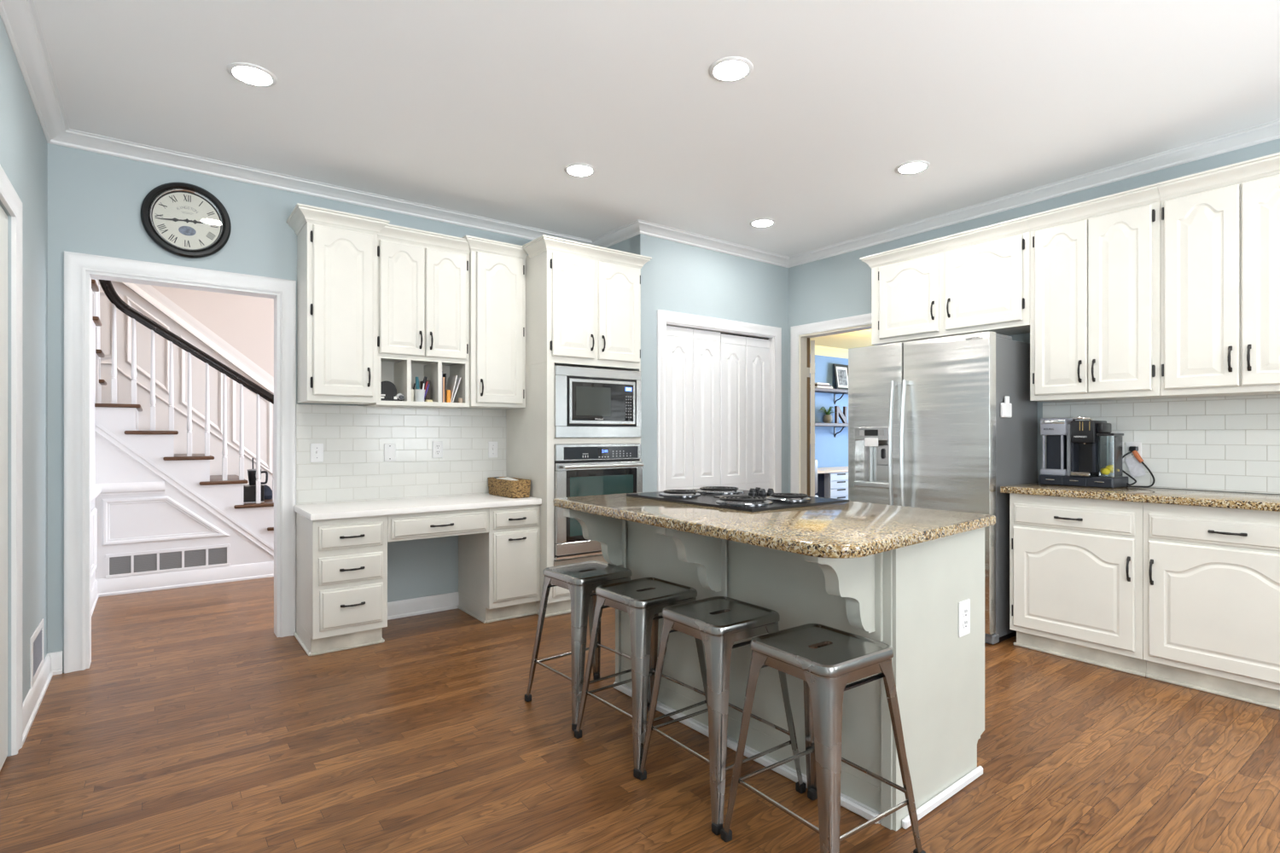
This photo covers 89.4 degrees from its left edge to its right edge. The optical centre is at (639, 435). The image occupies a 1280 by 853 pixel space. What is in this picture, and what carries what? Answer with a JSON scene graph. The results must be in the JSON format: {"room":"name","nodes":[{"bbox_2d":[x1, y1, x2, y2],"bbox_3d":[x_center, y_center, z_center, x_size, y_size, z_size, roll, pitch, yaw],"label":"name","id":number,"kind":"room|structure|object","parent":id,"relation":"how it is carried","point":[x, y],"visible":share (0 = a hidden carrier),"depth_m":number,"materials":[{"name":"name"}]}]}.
{"room":"kitchen","nodes":[
{"label":"kitchen","id":0,"kind":"room"},
{"bbox_2d":[0,15,47,756],"bbox_3d":[-0.912,-0.163,0.392,0.120,2.745,7.320,0,0,-37],"label":"wall","id":1,"kind":"structure","parent":0,"point":[23,142],"depth_m":2.77,"materials":[{"name":"blue paint"}]},
{"bbox_2d":[0,164,22,756],"bbox_3d":[-2.106,0.151,2.105,0.022,2.117,1.019,0,0,-37],"label":"doorway","id":2,"kind":"structure","parent":1,"relation":"in","point":[9,198],"depth_m":2.45,"materials":[{"name":"white paint"}]},
{"bbox_2d":[0,205,7,771],"bbox_3d":[-2.111,0.190,2.101,0.099,2.024,0.849,0,0,-37],"label":"door","id":3,"kind":"structure","parent":2,"relation":"attached to","point":[3,218],"depth_m":2.36,"materials":[{"name":"white paint"}]},
{"bbox_2d":[29,618,43,688],"bbox_3d":[-2.755,0.992,2.959,0.006,0.220,0.380,0,0,-37],"label":"air vent","id":4,"kind":"object","parent":1,"relation":"in","point":[37,639],"visible":1,"depth_m":2.93,"materials":[{"name":"metal"}]},
{"bbox_2d":[22,651,62,745],"bbox_3d":[-2.681,1.155,2.902,0.057,0.110,0.940,0,0,-37],"label":"baseboard","id":5,"kind":"structure","parent":1,"relation":"attached to","point":[52,666],"depth_m":2.93,"materials":[{"name":"white paint"}]},
{"bbox_2d":[0,0,1279,267],"bbox_3d":[1.133,-1.504,1.848,4.900,0.063,7.200,0,0,-37],"label":"crown molding","id":6,"kind":"structure","parent":1,"relation":"attached to","point":[20,18],"depth_m":3.77,"materials":[{"name":"white paint"}]},
{"bbox_2d":[91,289,101,587],"bbox_3d":[-3.771,-0.390,4.385,0.060,3.200,2.500,0,0,-37],"label":"wall","id":7,"kind":"structure","parent":0,"point":[96,386],"depth_m":4.70,"materials":[{"name":"white paint"}]},
{"bbox_2d":[91,507,97,579],"bbox_3d":[-3.628,0.750,4.261,0.020,0.446,1.116,0,0,-37],"label":"panel","id":8,"kind":"object","parent":7,"relation":"attached to","point":[94,511],"visible":0.33,"depth_m":4.67,"materials":[{"name":"white paint"}]},
{"bbox_2d":[91,481,164,502],"bbox_3d":[-3.373,0.411,4.255,0.420,0.093,1.775,0,0,-37],"label":"chair rail","id":9,"kind":"object","parent":7,"relation":"attached to","point":[139,488],"visible":0.66,"depth_m":4.93,"materials":[{"name":"white paint"}]},
{"bbox_2d":[91,561,273,616],"bbox_3d":[-2.777,1.145,4.701,1.910,0.130,1.775,0,0,-37],"label":"baseboard","id":10,"kind":"structure","parent":7,"relation":"attached to","point":[113,586],"depth_m":5.13,"materials":[{"name":"white paint"}]},
{"bbox_2d":[94,424,273,557],"bbox_3d":[-3.405,0.694,5.331,1.700,1.556,0.014,0,0,-37],"label":"trim","id":11,"kind":"structure","parent":7,"relation":"attached to","point":[100,430],"depth_m":5.15,"materials":[{"name":"white paint"}]},
{"bbox_2d":[151,285,273,377],"bbox_3d":[-3.575,-1.290,6.443,5.200,5.000,0.100,0,0,-37],"label":"wall","id":12,"kind":"structure","parent":0,"point":[244,322],"depth_m":6.18,"materials":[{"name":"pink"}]},
{"bbox_2d":[99,290,112,358],"bbox_3d":[-4.705,-0.954,5.523,0.364,0.577,0.018,0,0,-37],"label":"trim","id":13,"kind":"structure","parent":12,"relation":"attached to","point":[101,293],"depth_m":5.61,"materials":[{"name":"white"}]},
{"bbox_2d":[125,295,169,394],"bbox_3d":[-4.382,-0.794,5.765,0.311,0.861,0.018,0,0,-37],"label":"trim","id":14,"kind":"structure","parent":12,"relation":"attached to","point":[128,300],"depth_m":5.75,"materials":[{"name":"white"}]},
{"bbox_2d":[96,279,273,394],"bbox_3d":[-4.193,-0.558,5.889,3.547,1.814,0.046,0,0,-37],"label":"cap","id":15,"kind":"object","parent":12,"relation":"attached to","point":[149,293],"visible":0.27,"depth_m":6.00,"materials":[{"name":"white wood"}]},
{"bbox_2d":[100,361,272,474],"bbox_3d":[-4.217,0.269,5.888,3.508,1.802,0.018,0,0,-37],"label":"trim","id":16,"kind":"structure","parent":12,"relation":"attached to","point":[119,369],"depth_m":5.91,"materials":[{"name":"white"}]},
{"bbox_2d":[180,335,222,435],"bbox_3d":[-4.064,-0.456,6.003,0.326,0.914,0.018,0,0,-37],"label":"trim","id":17,"kind":"structure","parent":12,"relation":"attached to","point":[219,428],"depth_m":5.98,"materials":[{"name":"white"}]},
{"bbox_2d":[231,378,271,471],"bbox_3d":[-3.746,-0.117,6.241,0.331,0.958,0.018,0,0,-37],"label":"trim","id":18,"kind":"structure","parent":12,"relation":"attached to","point":[268,465],"depth_m":6.25,"materials":[{"name":"white"}]},
{"bbox_2d":[47,143,531,672],"bbox_3d":[-1.712,-0.163,4.290,3.513,2.745,0.120,0,0,-37],"label":"wall","id":19,"kind":"structure","parent":0,"point":[95,200],"depth_m":3.48,"materials":[{"name":"blue paint"}]},
{"bbox_2d":[64,250,296,673],"bbox_3d":[-2.507,0.138,3.606,1.052,2.144,0.022,0,0,-37],"label":"hall doorway","id":20,"kind":"structure","parent":19,"relation":"in","point":[76,264],"depth_m":3.34,"materials":[{"name":"white paint"}]},
{"bbox_2d":[85,270,279,669],"bbox_3d":[-2.550,0.178,3.662,0.890,2.063,0.128,0,0,-37],"label":"door frame","id":21,"kind":"structure","parent":19,"relation":"attached to","point":[90,275],"depth_m":3.44,"materials":[{"name":"white paint"}]},
{"bbox_2d":[140,182,231,258],"bbox_3d":[-2.510,-1.190,3.590,0.412,0.412,0.043,0,0,-37],"label":"wall clock","id":22,"kind":"object","parent":19,"relation":"attached to","point":[183,219],"visible":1,"depth_m":3.59,"materials":[{"name":"black"}]},
{"bbox_2d":[286,203,389,404],"bbox_3d":[-1.819,-0.743,3.898,0.498,1.095,0.377,0,0,-37],"label":"upper cabinet","id":23,"kind":"object","parent":19,"relation":"attached to","point":[337,250],"visible":1,"depth_m":3.78,"materials":[{"name":"beige paint"}]},
{"bbox_2d":[296,404,506,505],"bbox_3d":[-1.535,0.117,4.339,1.378,0.611,0.012,0,0,-37],"label":"tile backsplash","id":24,"kind":"structure","parent":19,"relation":"attached to","point":[353,468],"depth_m":4.27,"materials":[{"name":"white tile"}]},
{"bbox_2d":[310,443,323,462],"bbox_3d":[-1.987,0.110,3.983,0.072,0.116,0.018,0,0,-37],"label":"light switch","id":25,"kind":"object","parent":24,"relation":"attached to","point":[317,450],"visible":1,"depth_m":3.98,"materials":[{"name":"white plastic"}]},
{"bbox_2d":[384,443,395,461],"bbox_3d":[-1.642,0.114,4.248,0.072,0.116,0.008,0,0,-37],"label":"blank plate","id":26,"kind":"object","parent":24,"relation":"attached to","point":[389,449],"visible":1,"depth_m":4.24,"materials":[{"name":"white plastic"}]},
{"bbox_2d":[432,441,442,458],"bbox_3d":[-1.387,0.100,4.438,0.072,0.116,0.009,0,0,-37],"label":"power outlet","id":27,"kind":"object","parent":24,"relation":"attached to","point":[437,445],"visible":1,"depth_m":4.43,"materials":[{"name":"white plastic"}]},
{"bbox_2d":[488,442,497,458],"bbox_3d":[-1.060,0.105,4.677,0.072,0.116,0.018,0,0,-37],"label":"phone jack","id":28,"kind":"object","parent":24,"relation":"attached to","point":[492,446],"visible":1,"depth_m":4.68,"materials":[{"name":"white plastic"}]},
{"bbox_2d":[363,223,470,408],"bbox_3d":[-1.436,-0.732,4.201,0.591,1.093,0.352,0,0,-37],"label":"upper cabinet","id":29,"kind":"object","parent":19,"relation":"attached to","point":[423,276],"visible":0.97,"depth_m":4.11,"materials":[{"name":"beige paint"}]},
{"bbox_2d":[380,380,402,401],"bbox_3d":[-1.567,-0.274,4.035,0.157,0.125,0.058,0,0,-37],"label":"tape dispenser","id":30,"kind":"object","parent":29,"relation":"in","point":[388,390],"visible":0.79,"depth_m":4.01,"materials":[{"name":"black plastic"}]},
{"bbox_2d":[414,389,425,401],"bbox_3d":[-1.405,-0.251,4.132,0.070,0.078,0.070,0,0,-37],"label":"pencil cup","id":31,"kind":"object","parent":29,"relation":"in","point":[419,393],"visible":0.91,"depth_m":4.11,"materials":[{"name":"ceramic"}]},
{"bbox_2d":[446,375,457,402],"bbox_3d":[-1.264,-0.302,4.307,0.048,0.183,0.140,0,0,-37],"label":"envelope","id":32,"kind":"object","parent":29,"relation":"in","point":[451,381],"visible":0.68,"depth_m":4.28,"materials":[{"name":"white paper"}]},
{"bbox_2d":[387,592,459,620],"bbox_3d":[-1.517,1.155,4.347,0.618,0.110,0.022,0,0,-37],"label":"baseboard","id":33,"kind":"structure","parent":19,"relation":"attached to","point":[398,609],"depth_m":4.38,"materials":[{"name":"white paint"}]},
{"bbox_2d":[461,235,527,409],"bbox_3d":[-1.056,-0.742,4.470,0.454,1.103,0.377,0,0,-37],"label":"upper cabinet","id":34,"kind":"object","parent":19,"relation":"attached to","point":[497,269],"visible":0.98,"depth_m":4.36,"materials":[{"name":"beige paint"}]},
{"bbox_2d":[606,233,653,489],"bbox_3d":[-0.133,-0.163,5.013,0.120,2.745,0.615,0,0,-37],"label":"wall","id":35,"kind":"structure","parent":0,"point":[625,246],"depth_m":4.80,"materials":[{"name":"blue paint"}]},
{"bbox_2d":[0,576,1279,852],"bbox_3d":[1.664,1.240,4.619,12.600,0.060,11.400,0,0,-37],"label":"floor","id":36,"kind":"structure","parent":0,"point":[190,726],"depth_m":2.46,"materials":[{"name":"brown wood"}]},
{"bbox_2d":[91,279,273,579],"bbox_3d":[-3.895,-0.275,5.202,3.100,2.970,1.498,0,0,-37],"label":"staircase","id":37,"kind":"structure","parent":36,"relation":"on","point":[224,491],"depth_m":5.12,"materials":[{"name":"white paint"}]},
{"bbox_2d":[101,496,229,546],"bbox_3d":[-3.709,0.657,5.099,0.816,0.352,0.020,0,0,-37],"label":"panel","id":38,"kind":"object","parent":37,"relation":"attached to","point":[215,532],"visible":1,"depth_m":5.03,"materials":[{"name":"white paint"}]},
{"bbox_2d":[105,544,230,578],"bbox_3d":[-3.705,0.990,5.110,0.795,0.180,0.008,0,0,-37],"label":"return air grille","id":39,"kind":"object","parent":37,"relation":"attached to","point":[183,559],"visible":1,"depth_m":5.09,"materials":[{"name":"white metal"}]},
{"bbox_2d":[98,279,273,490],"bbox_3d":[-4.224,-0.100,5.892,3.500,2.620,0.004,0,0,-37],"label":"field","id":40,"kind":"object","parent":37,"relation":"attached to","point":[142,333],"visible":0.08,"depth_m":5.90,"materials":[{"name":"white"}]},
{"bbox_2d":[243,483,264,503],"bbox_3d":[-3.369,0.508,5.629,0.155,0.148,0.200,0,0,-37],"label":"storage tote","id":41,"kind":"object","parent":37,"relation":"on","point":[249,491],"visible":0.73,"depth_m":5.54,"materials":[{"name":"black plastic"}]},
{"bbox_2d":[247,458,267,485],"bbox_3d":[-3.334,0.316,5.631,0.146,0.235,0.108,0,0,-8],"label":"tumbler","id":42,"kind":"object","parent":41,"relation":"on","point":[251,473],"visible":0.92,"depth_m":5.59,"materials":[{"name":"black plastic"}]},
{"bbox_2d":[247,471,261,485],"bbox_3d":[-3.353,0.371,5.629,0.104,0.125,0.104,0,0,-37],"label":"cup","id":43,"kind":"object","parent":42,"relation":"on","point":[252,474],"depth_m":5.59,"materials":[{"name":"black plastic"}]},
{"bbox_2d":[293,512,387,656],"bbox_3d":[-1.765,0.837,3.811,0.406,0.747,0.581,0,0,-37],"label":"base cabinet","id":44,"kind":"object","parent":36,"relation":"on","point":[341,564],"visible":0.97,"depth_m":3.62,"materials":[{"name":"beige paint"}]},
{"bbox_2d":[457,504,540,623],"bbox_3d":[-0.962,0.837,4.412,0.373,0.747,0.581,0,0,-37],"label":"base cabinet","id":45,"kind":"object","parent":36,"relation":"on","point":[499,568],"visible":0.98,"depth_m":4.23,"materials":[{"name":"beige paint"}]},
{"bbox_2d":[293,494,541,521],"bbox_3d":[-1.378,0.443,4.116,1.392,0.038,0.557,0,0,-37],"label":"countertop","id":46,"kind":"structure","parent":45,"relation":"on","point":[391,507],"depth_m":3.95,"materials":[{"name":"white stone"}]},
{"bbox_2d":[387,508,488,542],"bbox_3d":[-1.320,0.541,4.077,0.624,0.157,0.472,0,0,-37],"label":"drawer unit","id":47,"kind":"object","parent":46,"relation":"attached to","point":[421,526],"visible":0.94,"depth_m":3.90,"materials":[{"name":"beige paint"}]},
{"bbox_2d":[488,477,530,498],"bbox_3d":[-0.915,0.363,4.512,0.146,0.120,0.422,0,0,-37],"label":"wicker basket","id":48,"kind":"object","parent":46,"relation":"on","point":[520,488],"visible":0.84,"depth_m":4.38,"materials":[{"name":"wicker"}]},
{"bbox_2d":[506,234,651,617],"bbox_3d":[-0.473,-0.042,4.716,0.888,2.503,0.682,0,0,-37],"label":"tall cabinet","id":49,"kind":"object","parent":36,"relation":"on","point":[583,300],"visible":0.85,"depth_m":4.40,"materials":[{"name":"beige paint"}]},
{"bbox_2d":[554,365,641,437],"bbox_3d":[-0.380,-0.222,4.631,0.708,0.480,0.381,0,0,-37],"label":"microwave","id":50,"kind":"object","parent":49,"relation":"in","point":[596,406],"visible":1,"depth_m":4.46,"materials":[{"name":"silver metal"}]},
{"bbox_2d":[554,443,643,560],"bbox_3d":[-0.408,0.445,4.669,0.708,0.766,0.587,0,0,-37],"label":"oven","id":51,"kind":"object","parent":49,"relation":"in","point":[580,469],"visible":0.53,"depth_m":4.41,"materials":[{"name":"silver metal"}]},
{"bbox_2d":[524,560,648,731],"bbox_3d":[-0.238,0.907,2.920,0.412,0.606,0.412,0,0,-40],"label":"bar stool","id":52,"kind":"object","parent":36,"relation":"on","point":[582,579],"visible":0.76,"depth_m":2.82,"materials":[{"name":"grey metal"}]},
{"bbox_2d":[574,577,707,779],"bbox_3d":[0.023,0.907,2.560,0.412,0.606,0.412,0,0,-39],"label":"bar stool","id":53,"kind":"object","parent":36,"relation":"on","point":[642,599],"visible":0.84,"depth_m":2.46,"materials":[{"name":"grey metal"}]},
{"bbox_2d":[638,596,805,835],"bbox_3d":[0.276,0.907,2.237,0.412,0.606,0.412,0,0,-36],"label":"bar stool","id":54,"kind":"object","parent":36,"relation":"on","point":[719,622],"visible":0.95,"depth_m":2.13,"materials":[{"name":"grey metal"}]},
{"bbox_2d":[564,508,984,831],"bbox_3d":[0.454,0.769,2.624,0.906,0.881,1.460,0,0,-38],"label":"kitchen island","id":55,"kind":"object","parent":36,"relation":"on","point":[906,599],"visible":0.72,"depth_m":2.22,"materials":[{"name":"grey paint"}]},
{"bbox_2d":[553,488,995,558],"bbox_3d":[0.454,0.309,2.630,1.061,0.037,1.615,0,0,-37],"label":"island countertop","id":56,"kind":"structure","parent":55,"relation":"on","point":[851,530],"depth_m":2.19,"materials":[{"name":"beige stone"}]},
{"bbox_2d":[626,486,849,511],"bbox_3d":[0.420,0.273,2.951,0.604,0.036,0.818,0,0,-37],"label":"cooktop","id":57,"kind":"object","parent":56,"relation":"in","point":[753,500],"visible":1,"depth_m":2.81,"materials":[{"name":"black metal"}]},
{"bbox_2d":[958,599,970,637],"bbox_3d":[1.124,0.634,2.241,0.076,0.120,0.009,0,0,-39],"label":"power outlet","id":58,"kind":"object","parent":55,"relation":"attached to","point":[963,607],"visible":1,"depth_m":2.23,"materials":[{"name":"white plastic"}]},
{"bbox_2d":[962,608,968,628],"bbox_3d":[1.126,0.634,2.239,0.033,0.072,0.004,0,0,-38],"label":"receptacle","id":59,"kind":"object","parent":58,"relation":"attached to","point":[965,611],"depth_m":2.24,"materials":[{"name":"plastic"}]},
{"bbox_2d":[809,459,818,497],"bbox_3d":[1.867,0.750,7.894,0.544,0.920,0.567,0,0,-37],"label":"desk chair","id":60,"kind":"object","parent":36,"relation":"on","point":[816,461],"visible":0.14,"depth_m":7.80,"materials":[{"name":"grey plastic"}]},
{"bbox_2d":[720,623,925,852],"bbox_3d":[0.526,0.907,1.887,0.412,0.606,0.412,0,0,-35],"label":"bar stool","id":61,"kind":"object","parent":36,"relation":"on","point":[827,659],"visible":1,"depth_m":1.82,"materials":[{"name":"grey metal"}]},
{"bbox_2d":[809,466,848,500],"bbox_3d":[2.808,0.843,9.230,1.700,0.735,0.570,0,0,-37],"label":"office desk","id":62,"kind":"object","parent":36,"relation":"on","point":[833,481],"visible":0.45,"depth_m":8.76,"materials":[{"name":"beige"}]},
{"bbox_2d":[848,331,1037,645],"bbox_3d":[1.931,0.309,4.229,0.720,1.802,0.945,0,0,-37],"label":"refrigerator","id":63,"kind":"object","parent":36,"relation":"on","point":[927,429],"visible":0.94,"depth_m":3.92,"materials":[{"name":"grey metal"}]},
{"bbox_2d":[1000,395,1012,418],"bbox_3d":[2.143,-0.165,3.787,0.110,0.124,0.020,0,0,-37],"label":"hook","id":64,"kind":"object","parent":63,"relation":"attached to","point":[1005,408],"visible":1,"depth_m":3.77,"materials":[{"name":"white plastic"}]},
{"bbox_2d":[1009,493,1146,676],"bbox_3d":[2.503,0.771,3.608,0.596,0.878,0.624,0,0,-37],"label":"base cabinet","id":65,"kind":"object","parent":36,"relation":"on","point":[1076,565],"visible":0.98,"depth_m":3.42,"materials":[{"name":"beige paint"}]},
{"bbox_2d":[1143,502,1279,709],"bbox_3d":[2.887,0.771,3.095,0.596,0.878,0.654,0,0,-37],"label":"base cabinet","id":66,"kind":"object","parent":36,"relation":"on","point":[1212,575],"visible":0.99,"depth_m":2.99,"materials":[{"name":"beige paint"}]},
{"bbox_2d":[1000,482,1279,511],"bbox_3d":[2.698,0.312,3.351,0.592,0.038,1.330,0,0,-37],"label":"countertop","id":67,"kind":"structure","parent":66,"relation":"on","point":[1262,502],"depth_m":3.25,"materials":[{"name":"beige stone"}]},
{"bbox_2d":[1040,418,1078,476],"bbox_3d":[2.496,0.069,3.836,0.206,0.335,0.156,0,0,-37],"label":"coffee maker","id":68,"kind":"object","parent":67,"relation":"on","point":[1057,431],"visible":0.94,"depth_m":3.79,"materials":[{"name":"grey plastic"}]},
{"bbox_2d":[1039,475,1128,488],"bbox_3d":[2.572,0.265,3.761,0.254,0.056,0.372,0,0,-37],"label":"pod drawer","id":69,"kind":"object","parent":67,"relation":"on","point":[1098,482],"visible":0.96,"depth_m":3.65,"materials":[{"name":"black plastic"}]},
{"bbox_2d":[1070,416,1123,477],"bbox_3d":[2.600,0.066,3.680,0.215,0.340,0.205,0,0,-37],"label":"espresso machine","id":70,"kind":"object","parent":67,"relation":"on","point":[1089,445],"visible":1,"depth_m":3.66,"materials":[{"name":"black plastic"}]},
{"bbox_2d":[1070,471,1095,476],"bbox_3d":[2.524,0.220,3.689,0.097,0.020,0.100,0,0,-37],"label":"drip tray","id":71,"kind":"object","parent":70,"relation":"on","point":[1079,473],"depth_m":3.66,"materials":[{"name":"silver metal"}]},
{"bbox_2d":[1122,446,1155,488],"bbox_3d":[2.785,0.178,3.642,0.172,0.228,0.080,0,0,34],"label":"lead","id":72,"kind":"object","parent":67,"relation":"on","point":[1134,450],"visible":0.88,"depth_m":3.63,"materials":[{"name":"black plastic"}]},
{"bbox_2d":[1124,457,1146,477],"bbox_3d":[2.799,0.180,3.658,0.001,0.126,0.099,0,0,-37],"label":"tag","id":73,"kind":"object","parent":72,"relation":"hanging from","point":[1136,468],"visible":1,"depth_m":3.66,"materials":[{"name":"paper"}]},
{"bbox_2d":[33,0,1279,256],"bbox_3d":[1.145,-1.575,1.832,5.140,0.080,7.360,0,0,-37],"label":"ceiling","id":74,"kind":"structure","parent":0,"point":[477,107],"depth_m":2.90,"materials":[{"name":"white paint"}]},
{"bbox_2d":[226,62,277,87],"bbox_3d":[-1.650,-1.531,2.756,0.184,0.008,0.184,0,0,-37],"label":"recessed light","id":75,"kind":"object","parent":74,"relation":"in","point":[251,74],"visible":1,"depth_m":2.74,"materials":[{"name":"white paint"}]},
{"bbox_2d":[564,162,595,176],"bbox_3d":[-0.346,-1.531,3.744,0.184,0.008,0.184,0,0,-37],"label":"recessed light","id":76,"kind":"object","parent":74,"relation":"in","point":[576,169],"visible":1,"depth_m":3.73,"materials":[{"name":"white paint"}]},
{"bbox_2d":[709,56,753,81],"bbox_3d":[0.382,-1.531,2.716,0.184,0.008,0.184,0,0,-37],"label":"recessed light","id":77,"kind":"object","parent":74,"relation":"in","point":[731,68],"visible":1,"depth_m":2.71,"materials":[{"name":"white paint"}]},
{"bbox_2d":[749,218,775,227],"bbox_3d":[0.884,-1.531,4.675,0.184,0.008,0.184,0,0,-37],"label":"recessed light","id":78,"kind":"object","parent":74,"relation":"in","point":[759,223],"visible":1,"depth_m":4.67,"materials":[{"name":"white paint"}]},
{"bbox_2d":[895,160,930,174],"bbox_3d":[1.560,-1.531,3.708,0.184,0.008,0.184,0,0,-37],"label":"recessed light","id":79,"kind":"object","parent":74,"relation":"in","point":[915,166],"visible":1,"depth_m":3.70,"materials":[{"name":"white paint"}]},
{"bbox_2d":[630,233,788,493],"bbox_3d":[0.666,-0.163,5.302,1.747,2.745,0.120,0,0,-37],"label":"wall","id":80,"kind":"structure","parent":0,"point":[687,279],"depth_m":5.08,"materials":[{"name":"blue paint"}]},
{"bbox_2d":[666,325,720,489],"bbox_3d":[0.409,0.183,5.091,0.586,2.030,0.034,0,0,-37],"label":"door","id":81,"kind":"structure","parent":80,"relation":"in","point":[693,356],"depth_m":5.07,"materials":[{"name":"white paint"}]},
{"bbox_2d":[657,309,781,493],"bbox_3d":[0.678,0.139,5.223,1.367,2.142,0.022,0,0,-37],"label":"pantry doorway","id":82,"kind":"structure","parent":80,"relation":"in","point":[663,317],"depth_m":4.97,"materials":[{"name":"white paint"}]},
{"bbox_2d":[666,322,773,489],"bbox_3d":[0.637,0.179,5.278,1.205,2.061,0.123,0,0,-37],"label":"door frame","id":83,"kind":"structure","parent":80,"relation":"attached to","point":[770,338],"depth_m":5.59,"materials":[{"name":"white paint"}]},
{"bbox_2d":[720,333,769,492],"bbox_3d":[0.881,0.188,5.444,0.586,2.021,0.034,0,0,-37],"label":"door","id":84,"kind":"structure","parent":80,"relation":"in","point":[744,361],"depth_m":5.42,"materials":[{"name":"white paint"}]},
{"bbox_2d":[809,354,848,467],"bbox_3d":[2.291,-0.090,9.274,5.615,2.600,0.100,0,0,-37],"label":"wall","id":85,"kind":"structure","parent":0,"point":[830,451],"depth_m":9.59,"materials":[{"name":"blue paint"}]},
{"bbox_2d":[809,344,848,358],"bbox_3d":[2.305,-1.228,9.172,5.515,0.125,0.080,0,0,-37],"label":"crown molding","id":86,"kind":"structure","parent":85,"relation":"attached to","point":[819,350],"depth_m":9.55,"materials":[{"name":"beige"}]},
{"bbox_2d":[809,387,848,404],"bbox_3d":[2.918,-0.560,9.533,1.700,0.210,0.244,0,0,-37],"label":"wall shelf","id":87,"kind":"object","parent":85,"relation":"attached to","point":[842,392],"visible":0.49,"depth_m":9.31,"materials":[{"name":"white wood"}]},
{"bbox_2d":[832,363,848,389],"bbox_3d":[3.024,-0.860,9.659,0.360,0.389,0.073,0,0,-37],"label":"picture frame","id":88,"kind":"object","parent":87,"relation":"on","point":[840,371],"visible":0.7,"depth_m":9.64,"materials":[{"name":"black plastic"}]},
{"bbox_2d":[837,369,847,385],"bbox_3d":[3.022,-0.860,9.661,0.210,0.240,0.002,0,-8,-37],"label":"print","id":89,"kind":"object","parent":88,"relation":"attached to","point":[841,374],"depth_m":9.66},
{"bbox_2d":[809,422,848,437],"bbox_3d":[2.918,-0.067,9.533,1.700,0.210,0.244,0,0,-37],"label":"wall shelf","id":90,"kind":"object","parent":85,"relation":"attached to","point":[835,425],"visible":0.45,"depth_m":9.30,"materials":[{"name":"white wood"}]},
{"bbox_2d":[818,407,836,423],"bbox_3d":[2.720,-0.295,9.370,0.370,0.244,0.209,0,0,-37],"label":"potted plant","id":91,"kind":"object","parent":90,"relation":"on","point":[827,418],"visible":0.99,"depth_m":9.33,"materials":[{"name":"green plant"}]},
{"bbox_2d":[834,406,847,423],"bbox_3d":[2.961,-0.298,9.538,0.245,0.250,0.040,0,0,-37],"label":"letter","id":92,"kind":"object","parent":90,"relation":"on","point":[843,416],"visible":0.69,"depth_m":9.52,"materials":[{"name":"white wood"}]},
{"bbox_2d":[809,329,873,349],"bbox_3d":[3.820,-1.320,7.232,5.615,0.060,5.200,0,0,-37],"label":"ceiling","id":93,"kind":"structure","parent":0,"point":[863,338],"depth_m":8.77,"materials":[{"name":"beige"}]},
{"bbox_2d":[788,138,1279,494],"bbox_3d":[3.291,-0.163,3.154,0.120,2.745,6.705,0,0,-37],"label":"wall","id":94,"kind":"structure","parent":0,"point":[837,287],"depth_m":5.06,"materials":[{"name":"blue paint"}]},
{"bbox_2d":[807,337,809,496],"bbox_3d":[1.472,0.180,5.654,0.044,2.059,0.002,0,0,-37],"label":"trim","id":95,"kind":"structure","parent":94,"relation":"attached to","point":[808,339],"depth_m":5.65,"materials":[{"name":"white wood"}]},
{"bbox_2d":[809,340,814,496],"bbox_3d":[1.606,0.183,6.035,0.046,2.030,0.774,0,0,15],"label":"door","id":96,"kind":"structure","parent":94,"relation":"in","point":[812,342],"depth_m":5.67,"materials":[{"name":"beige paint"}]},
{"bbox_2d":[790,313,871,494],"bbox_3d":[1.629,0.132,5.255,0.022,2.157,1.024,0,0,-37],"label":"doorway","id":97,"kind":"structure","parent":94,"relation":"in","point":[865,319],"depth_m":5.61,"materials":[{"name":"white paint"}]},
{"bbox_2d":[799,324,871,494],"bbox_3d":[1.686,0.172,5.298,0.126,2.076,0.862,0,0,-37],"label":"door frame","id":98,"kind":"structure","parent":94,"relation":"attached to","point":[804,370],"depth_m":5.61,"materials":[{"name":"beige paint"}]},
{"bbox_2d":[859,216,1029,345],"bbox_3d":[2.078,-0.968,4.354,0.382,0.631,1.116,0,0,-37],"label":"upper cabinet","id":99,"kind":"object","parent":94,"relation":"attached to","point":[976,280],"visible":0.98,"depth_m":4.17,"materials":[{"name":"beige paint"}]},
{"bbox_2d":[1025,183,1178,402],"bbox_3d":[2.599,-0.743,3.659,0.382,1.081,0.620,0,0,-37],"label":"upper cabinet","id":100,"kind":"object","parent":94,"relation":"attached to","point":[1095,264],"visible":1,"depth_m":3.54,"materials":[{"name":"beige paint"}]},
{"bbox_2d":[1042,394,1279,494],"bbox_3d":[2.920,0.045,3.539,0.012,0.493,1.305,0,0,-37],"label":"tile backsplash","id":101,"kind":"structure","parent":94,"relation":"attached to","point":[1231,443],"depth_m":3.45,"materials":[{"name":"white tile"}]},
{"bbox_2d":[1109,442,1123,462],"bbox_3d":[2.751,0.098,3.740,0.018,0.116,0.072,0,0,-37],"label":"light switch","id":102,"kind":"object","parent":101,"relation":"attached to","point":[1111,444],"visible":0.27,"depth_m":3.76,"materials":[{"name":"white plastic"}]},
{"bbox_2d":[1125,442,1141,459],"bbox_3d":[2.804,0.098,3.676,0.009,0.120,0.075,0,0,-37],"label":"power outlet","id":103,"kind":"object","parent":101,"relation":"attached to","point":[1128,445],"visible":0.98,"depth_m":3.68,"materials":[{"name":"white plastic"}]},
{"bbox_2d":[1157,152,1279,397],"bbox_3d":[2.974,-0.743,3.158,0.382,1.081,0.630,0,0,-37],"label":"upper cabinet","id":104,"kind":"object","parent":94,"relation":"attached to","point":[1220,226],"visible":1,"depth_m":3.13,"materials":[{"name":"beige paint"}]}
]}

